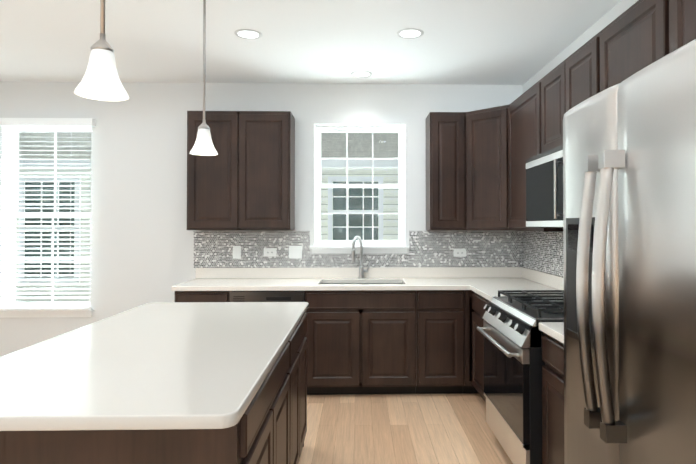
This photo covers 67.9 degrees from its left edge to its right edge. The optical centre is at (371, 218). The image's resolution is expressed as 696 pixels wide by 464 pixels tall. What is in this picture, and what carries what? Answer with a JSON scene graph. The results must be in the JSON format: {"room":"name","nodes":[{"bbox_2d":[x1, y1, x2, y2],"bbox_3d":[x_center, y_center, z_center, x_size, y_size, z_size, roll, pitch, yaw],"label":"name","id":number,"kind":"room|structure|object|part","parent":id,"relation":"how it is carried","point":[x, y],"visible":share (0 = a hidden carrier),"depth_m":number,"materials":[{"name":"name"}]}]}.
{"room":"kitchen","nodes":[
{"label":"kitchen","id":0,"kind":"room"},
{"bbox_2d":[0,81,522,356],"bbox_3d":[-1.496,0.099,4.900,6.180,2.743,0.160,0,-1,-1],"label":"wall","id":1,"kind":"structure","parent":0,"point":[142,244],"depth_m":4.82,"materials":[{"name":"white paint"}]},
{"bbox_2d":[0,126,93,317],"bbox_3d":[-3.017,0.010,4.837,0.885,1.800,0.205,0,-1,-1],"label":"window","id":2,"kind":"structure","parent":1,"relation":"in","point":[36,313],"depth_m":4.88,"materials":[{"name":"white"}]},
{"bbox_2d":[0,118,95,309],"bbox_3d":[-3.015,-0.043,4.737,0.905,1.756,0.090,0,-1,-1],"label":"window blinds","id":3,"kind":"object","parent":2,"relation":"attached to","point":[67,122],"visible":0.9,"depth_m":4.73,"materials":[{"name":"white plastic"}]},
{"bbox_2d":[187,111,294,229],"bbox_3d":[-1.169,-0.421,4.669,0.902,1.045,0.326,0,-1,-1],"label":"upper cabinet","id":4,"kind":"object","parent":1,"relation":"attached to","point":[244,179],"visible":1,"depth_m":4.51,"materials":[{"name":"black wood"}]},
{"bbox_2d":[194,231,521,267],"bbox_3d":[-0.125,0.285,4.843,3.060,0.342,0.008,0,-1,-1],"label":"backsplash","id":5,"kind":"structure","parent":1,"relation":"attached to","point":[212,249],"depth_m":4.84,"materials":[{"name":"tile"}]},
{"bbox_2d":[233,246,240,258],"bbox_3d":[-1.255,0.312,4.807,0.075,0.120,0.009,0,-1,-1],"label":"light switch","id":6,"kind":"object","parent":5,"relation":"attached to","point":[236,252],"visible":1,"depth_m":4.80,"materials":[{"name":"white plastic"}]},
{"bbox_2d":[264,248,276,255],"bbox_3d":[-0.949,0.312,4.815,0.120,0.075,0.008,0,-1,-1],"label":"electrical outlet","id":7,"kind":"object","parent":5,"relation":"attached to","point":[270,251],"visible":1,"depth_m":4.81,"materials":[{"name":"white plastic"}]},
{"bbox_2d":[289,246,301,258],"bbox_3d":[-0.714,0.313,4.820,0.120,0.120,0.009,0,-1,-1],"label":"light switch","id":8,"kind":"object","parent":5,"relation":"attached to","point":[295,252],"visible":1,"depth_m":4.82,"materials":[{"name":"white plastic"}]},
{"bbox_2d":[453,249,465,256],"bbox_3d":[0.829,0.320,4.857,0.120,0.075,0.008,0,-1,-1],"label":"electrical outlet","id":9,"kind":"object","parent":5,"relation":"attached to","point":[459,252],"visible":1,"depth_m":4.86,"materials":[{"name":"white plastic"}]},
{"bbox_2d":[310,126,408,252],"bbox_3d":[-0.114,-0.283,4.911,0.923,1.217,0.205,0,-1,-1],"label":"window","id":10,"kind":"structure","parent":1,"relation":"in","point":[369,246],"depth_m":4.96,"materials":[{"name":"white"}]},
{"bbox_3d":[-0.116,-0.317,4.996,0.785,1.099,0.004,0,-1,-1],"label":"glass","id":11,"kind":"part","parent":10,"relation":"part of","materials":[{"name":"clear glass"}]},
{"bbox_2d":[426,112,465,229],"bbox_3d":[0.671,-0.420,4.713,0.318,1.045,0.326,0,-1,-1],"label":"upper cabinet","id":12,"kind":"object","parent":1,"relation":"attached to","point":[445,170],"visible":1,"depth_m":4.55,"materials":[{"name":"black wood"}]},
{"bbox_2d":[0,0,620,84],"bbox_3d":[-1.400,-1.384,0.966,6.180,0.120,8.070,0,-1,-1],"label":"ceiling","id":13,"kind":"structure","parent":0,"point":[496,42],"depth_m":3.71,"materials":[{"name":"white paint"}]},
{"bbox_2d":[74,0,128,100],"bbox_3d":[-0.825,-0.846,1.588,0.150,0.937,0.150,0,-1,-1],"label":"pendant light","id":14,"kind":"object","parent":13,"relation":"hanging from","point":[101,81],"visible":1,"depth_m":1.56,"materials":[{"name":"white glass"}]},
{"bbox_2d":[190,0,217,155],"bbox_3d":[-0.923,-0.827,2.845,0.150,0.942,0.150,0,-1,-1],"label":"pendant light","id":15,"kind":"object","parent":13,"relation":"hanging from","point":[203,145],"visible":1,"depth_m":2.83,"materials":[{"name":"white glass"}]},
{"bbox_2d":[234,29,261,38],"bbox_3d":[-0.861,-1.285,3.603,0.190,0.007,0.190,0,-1,-1],"label":"recessed light","id":16,"kind":"object","parent":13,"relation":"in","point":[247,33],"visible":1,"depth_m":3.60,"materials":[{"name":"white plastic"}]},
{"bbox_2d":[351,71,371,76],"bbox_3d":[-0.089,-1.273,4.552,0.190,0.007,0.190,0,-1,-1],"label":"recessed light","id":17,"kind":"object","parent":13,"relation":"in","point":[361,73],"visible":1,"depth_m":4.53,"materials":[{"name":"white plastic"}]},
{"bbox_2d":[397,28,423,38],"bbox_3d":[0.267,-1.286,3.590,0.190,0.007,0.190,0,-1,-1],"label":"recessed light","id":18,"kind":"object","parent":13,"relation":"in","point":[409,33],"visible":1,"depth_m":3.58,"materials":[{"name":"white"}]},
{"bbox_2d":[298,393,512,463],"bbox_3d":[-1.400,1.479,0.928,6.180,0.120,8.070,0,-1,-1],"label":"floor","id":19,"kind":"structure","parent":0,"point":[415,428],"depth_m":3.53,"materials":[{"name":"brown wood"}]},
{"bbox_2d":[0,313,306,463],"bbox_3d":[-0.737,1.000,2.387,0.696,0.876,1.822,0,-1,-1],"label":"kitchen island","id":20,"kind":"object","parent":19,"relation":"on","point":[270,427],"visible":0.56,"depth_m":1.49,"materials":[{"name":"black"}]},
{"bbox_2d":[0,302,308,430],"bbox_3d":[-0.891,0.541,2.323,1.025,0.038,1.990,0,-1,-1],"label":"island countertop","id":21,"kind":"structure","parent":20,"relation":"on","point":[174,365],"depth_m":1.78,"materials":[{"name":"white stone"}]},
{"bbox_2d":[175,291,229,301],"bbox_3d":[-1.389,1.027,4.494,0.445,0.876,0.628,0,-1,-1],"label":"base cabinet","id":22,"kind":"object","parent":19,"relation":"on","point":[202,296],"visible":0.17,"depth_m":4.19,"materials":[{"name":"black wood"}]},
{"bbox_2d":[230,291,304,301],"bbox_3d":[-0.860,1.029,4.478,0.608,0.872,0.670,0,-1,-1],"label":"dishwasher","id":23,"kind":"object","parent":19,"relation":"on","point":[267,296],"visible":0.23,"depth_m":4.19,"materials":[{"name":"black metal"}]},
{"bbox_2d":[305,283,415,394],"bbox_3d":[-0.098,1.028,4.525,0.914,0.876,0.628,0,-1,-1],"label":"base cabinet","id":24,"kind":"object","parent":19,"relation":"on","point":[361,341],"visible":0.81,"depth_m":4.22,"materials":[{"name":"black wood"}]},
{"bbox_2d":[171,267,535,290],"bbox_3d":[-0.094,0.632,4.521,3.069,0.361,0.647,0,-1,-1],"label":"countertop","id":25,"kind":"structure","parent":24,"relation":"on","point":[301,278],"depth_m":4.74,"materials":[{"name":"white stone"}]},
{"bbox_2d":[351,236,369,278],"bbox_3d":[-0.100,0.353,4.714,0.172,0.398,0.203,0,-1,-1],"label":"faucet","id":26,"kind":"object","parent":25,"relation":"on","point":[362,270],"visible":1,"depth_m":4.76,"materials":[{"name":"silver metal"}]},
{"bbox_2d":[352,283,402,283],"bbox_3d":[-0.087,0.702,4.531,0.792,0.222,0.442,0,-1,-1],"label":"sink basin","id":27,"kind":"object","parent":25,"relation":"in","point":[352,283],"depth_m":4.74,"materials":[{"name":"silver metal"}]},
{"bbox_2d":[415,290,464,393],"bbox_3d":[0.559,1.028,4.541,0.395,0.876,0.628,0,-1,-1],"label":"base cabinet","id":28,"kind":"object","parent":19,"relation":"on","point":[440,354],"visible":0.81,"depth_m":4.23,"materials":[{"name":"black wood"}]},
{"bbox_2d":[463,290,478,393],"bbox_3d":[1.099,1.028,4.564,0.682,0.876,0.607,0,-1,-1],"label":"base cabinet","id":29,"kind":"object","parent":19,"relation":"on","point":[468,387],"visible":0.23,"depth_m":4.26,"materials":[{"name":"black wood"}]},
{"bbox_2d":[472,292,490,402],"bbox_3d":[1.143,1.019,3.868,0.628,0.876,0.784,0,-1,-1],"label":"base cabinet","id":30,"kind":"object","parent":19,"relation":"on","point":[479,302],"visible":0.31,"depth_m":4.01,"materials":[{"name":"black wood"}]},
{"bbox_2d":[467,271,563,300],"bbox_3d":[1.138,0.512,3.855,0.639,0.137,0.748,0,-1,-1],"label":"countertop","id":31,"kind":"structure","parent":30,"relation":"on","point":[487,283],"depth_m":4.32,"materials":[{"name":"white stone"}]},
{"bbox_2d":[476,290,563,463],"bbox_3d":[1.082,0.959,3.051,0.770,0.975,0.836,0,-1,-1],"label":"gas range","id":32,"kind":"object","parent":19,"relation":"on","point":[512,333],"visible":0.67,"depth_m":2.83,"materials":[{"name":"silver metal"}]},
{"bbox_2d":[542,333,563,463],"bbox_3d":[1.183,0.998,2.195,0.628,0.876,0.866,0,-1,-1],"label":"base cabinet","id":33,"kind":"object","parent":19,"relation":"on","point":[553,403],"visible":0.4,"depth_m":2.47,"materials":[{"name":"black wood"}]},
{"bbox_2d":[539,322,563,343],"bbox_3d":[1.178,0.490,2.202,0.639,0.137,0.868,0,-1,-1],"label":"countertop","id":34,"kind":"structure","parent":33,"relation":"on","point":[555,330],"depth_m":2.49,"materials":[{"name":"white stone"}]},
{"bbox_2d":[563,39,695,463],"bbox_3d":[1.026,0.531,1.264,0.932,1.785,0.920,0,-1,-1],"label":"refrigerator","id":35,"kind":"object","parent":19,"relation":"on","point":[629,202],"visible":1,"depth_m":1.27,"materials":[{"name":"silver metal"}]},
{"bbox_2d":[523,0,637,92],"bbox_3d":[1.609,0.049,1.019,0.160,2.743,7.750,0,-1,-1],"label":"wall","id":36,"kind":"structure","parent":0,"point":[609,17],"depth_m":3.58,"materials":[{"name":"white paint"}]},
{"bbox_2d":[466,105,509,229],"bbox_3d":[1.137,-0.422,4.584,0.606,1.045,0.607,0,-1,-1],"label":"upper cabinet","id":37,"kind":"object","parent":36,"relation":"attached to","point":[487,169],"visible":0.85,"depth_m":4.41,"materials":[{"name":"brown wood"}]},
{"bbox_2d":[508,78,562,231],"bbox_3d":[1.294,-0.431,3.891,0.326,1.045,0.782,0,-1,-1],"label":"upper cabinet","id":38,"kind":"object","parent":36,"relation":"attached to","point":[524,126],"visible":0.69,"depth_m":3.91,"materials":[{"name":"black wood"}]},
{"bbox_2d":[522,231,563,276],"bbox_3d":[1.465,0.265,3.333,0.008,0.342,3.107,0,-1,-1],"label":"backsplash","id":39,"kind":"structure","parent":36,"relation":"attached to","point":[541,251],"depth_m":4.33,"materials":[{"name":"tile"}]},
{"bbox_2d":[541,30,601,152],"bbox_3d":[1.313,-0.689,3.078,0.326,0.551,0.844,0,-1,-1],"label":"upper cabinet","id":40,"kind":"object","parent":36,"relation":"attached to","point":[570,81],"visible":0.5,"depth_m":3.05,"materials":[{"name":"black wood"}]},
{"bbox_2d":[526,145,562,227],"bbox_3d":[1.240,-0.178,3.069,0.470,0.460,0.836,0,-1,-1],"label":"microwave","id":41,"kind":"object","parent":40,"relation":"attached to","point":[544,189],"visible":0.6,"depth_m":3.12,"materials":[{"name":"silver metal"}]},
{"bbox_2d":[600,0,668,91],"bbox_3d":[1.331,-0.451,2.356,0.326,1.045,0.586,0,-1,-1],"label":"upper cabinet","id":42,"kind":"object","parent":36,"relation":"attached to","point":[634,38],"visible":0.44,"depth_m":2.31,"materials":[{"name":"black wood"}]},
{"bbox_2d":[669,0,695,52],"bbox_3d":[1.352,-0.740,1.456,0.326,0.491,1.214,0,-1,-1],"label":"upper cabinet","id":43,"kind":"object","parent":36,"relation":"attached to","point":[682,22],"visible":0.34,"depth_m":1.98,"materials":[{"name":"black wood"}]},
{"label":"outside","id":44,"kind":"structure","parent":0,"visible":0},
{"bbox_2d":[15,131,398,301],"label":"window","id":45,"kind":"structure","parent":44,"point":[363,165],"depth_m":7.87,"materials":[{"name":"white"}]}
]}

